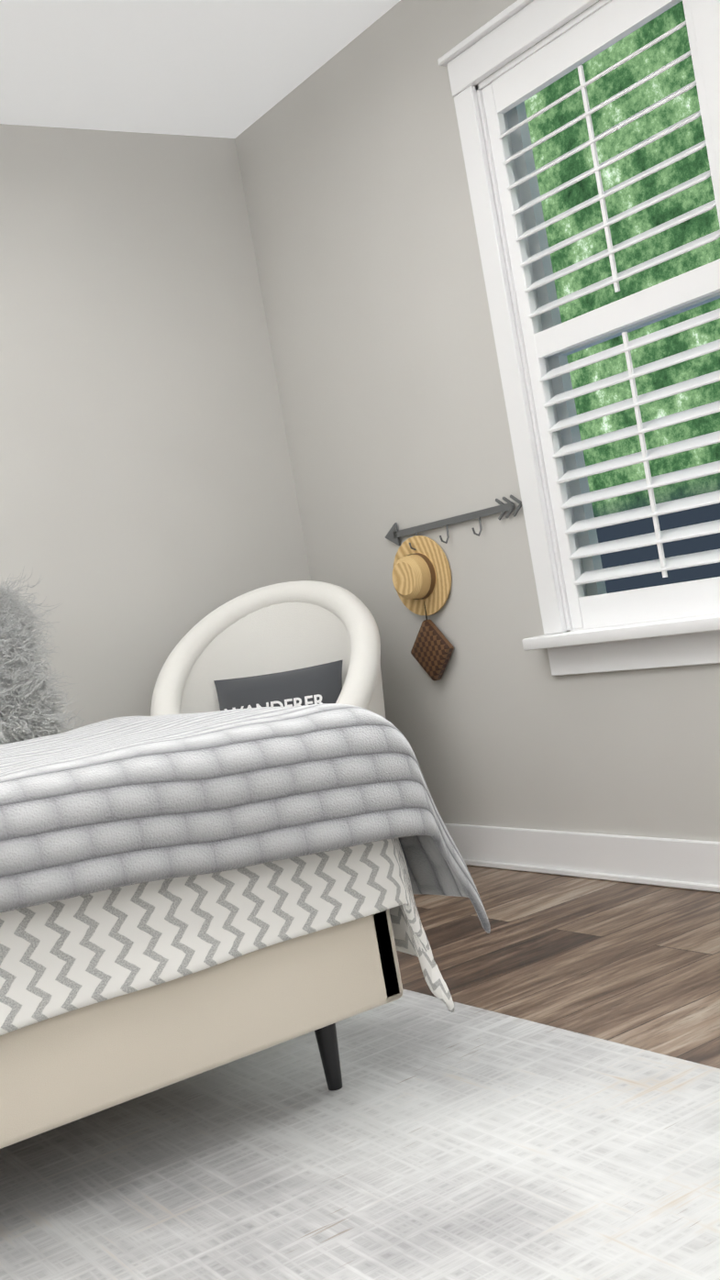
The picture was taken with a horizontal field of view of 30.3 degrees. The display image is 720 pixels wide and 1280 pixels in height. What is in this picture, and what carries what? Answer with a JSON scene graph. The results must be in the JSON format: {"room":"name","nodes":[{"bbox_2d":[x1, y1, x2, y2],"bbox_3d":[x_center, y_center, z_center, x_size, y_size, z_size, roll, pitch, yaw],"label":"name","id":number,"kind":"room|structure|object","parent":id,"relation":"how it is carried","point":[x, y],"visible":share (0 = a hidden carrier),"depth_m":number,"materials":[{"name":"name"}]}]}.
{"room":"bedroom","nodes":[
{"label":"bedroom","id":0,"kind":"room"},
{"bbox_2d":[0,123,311,732],"bbox_3d":[-2.903,-0.044,3.339,6.680,2.740,0.140,-11,2,-33],"label":"wall","id":1,"kind":"structure","parent":0,"point":[149,516],"depth_m":4.69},
{"bbox_2d":[0,0,400,138],"bbox_3d":[-1.605,-1.654,0.953,6.680,0.100,5.780,-11,2,-33],"label":"ceiling","id":2,"kind":"structure","parent":0,"point":[231,69],"depth_m":4.23,"materials":[{"name":"white paint"}]},
{"bbox_2d":[234,0,719,841],"bbox_3d":[1.319,-0.758,2.784,0.140,2.740,5.500,-11,2,-33],"label":"wall","id":3,"kind":"structure","parent":0,"point":[369,262],"depth_m":4.29,"materials":[{"name":"paint"}]},
{"bbox_2d":[385,495,521,680],"bbox_3d":[0.287,-0.144,4.262,0.111,0.548,0.726,-11,2,-33],"label":"rack","id":4,"kind":"object","parent":3,"relation":"attached to","point":[422,577],"visible":0.98,"depth_m":4.37,"materials":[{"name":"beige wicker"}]},
{"bbox_2d":[437,0,719,676],"bbox_3d":[0.973,-0.888,3.192,0.220,1.867,1.970,-11,2,-33],"label":"window","id":5,"kind":"structure","parent":3,"relation":"in","point":[510,33],"depth_m":3.88,"materials":[{"name":"white wood"}]},
{"bbox_2d":[481,0,719,628],"bbox_3d":[0.999,-0.891,3.210,0.137,1.600,1.710,-11,2,-33],"label":"window shutters","id":6,"kind":"object","parent":5,"relation":"attached to","point":[556,342],"visible":0.94,"depth_m":3.63,"materials":[{"name":"white"}]},
{"bbox_2d":[444,823,719,893],"bbox_3d":[1.471,0.538,2.768,0.028,0.135,5.468,-11,2,-33],"label":"baseboard","id":7,"kind":"structure","parent":3,"relation":"attached to","point":[691,865],"depth_m":3.94,"materials":[{"name":"white wood"}]},
{"bbox_2d":[396,865,719,1069],"bbox_3d":[-1.123,1.144,1.018,6.680,0.100,5.780,-11,2,-33],"label":"floor","id":8,"kind":"structure","parent":0,"point":[635,965],"depth_m":3.20,"materials":[{"name":"brown wood"}]},
{"bbox_2d":[0,566,490,1148],"bbox_3d":[-1.175,0.463,2.928,1.854,1.172,2.296,-11,2,-33],"label":"bed","id":9,"kind":"object","parent":8,"relation":"on","point":[185,895],"visible":1,"depth_m":2.29,"materials":[{"name":"beige fabric"}]},
{"bbox_2d":[0,600,53,782],"bbox_3d":[-1.143,0.130,3.671,0.507,0.422,0.280,-11,2,-33],"label":"pillow","id":10,"kind":"object","parent":9,"relation":"on","point":[16,638],"depth_m":3.68,"materials":[{"name":"grey"}]},
{"bbox_2d":[0,703,490,1081],"bbox_3d":[-0.905,0.517,2.544,1.848,0.503,1.369,-11,2,-33],"label":"throw","id":11,"kind":"object","parent":9,"relation":"on","point":[169,883],"depth_m":2.27,"materials":[{"name":"white fabric"}]},
{"bbox_2d":[150,580,385,718],"bbox_3d":[-0.265,0.338,4.327,0.744,1.048,0.759,-11,2,-33],"label":"chair","id":12,"kind":"object","parent":8,"relation":"on","point":[299,643],"visible":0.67,"depth_m":4.48,"materials":[{"name":"white fabric"}]},
{"bbox_2d":[213,659,351,718],"bbox_3d":[-0.262,0.237,4.413,0.355,0.272,0.390,-11,2,-33],"label":"pillow","id":13,"kind":"object","parent":12,"relation":"on","point":[294,682],"depth_m":4.39,"materials":[{"name":"grey fabric"}]},
{"bbox_2d":[0,988,719,1279],"bbox_3d":[-0.871,1.033,1.492,3.470,0.012,2.800,-11,2,-33],"label":"rug","id":14,"kind":"object","parent":8,"relation":"on","point":[433,1138],"visible":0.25,"depth_m":2.17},
{"label":"outside","id":15,"kind":"structure","parent":0,"visible":0},
{"bbox_2d":[524,0,719,593],"bbox_3d":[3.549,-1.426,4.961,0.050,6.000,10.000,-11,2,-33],"label":"trees","id":16,"kind":"object","parent":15,"point":[651,60],"depth_m":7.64,"materials":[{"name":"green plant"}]}
]}

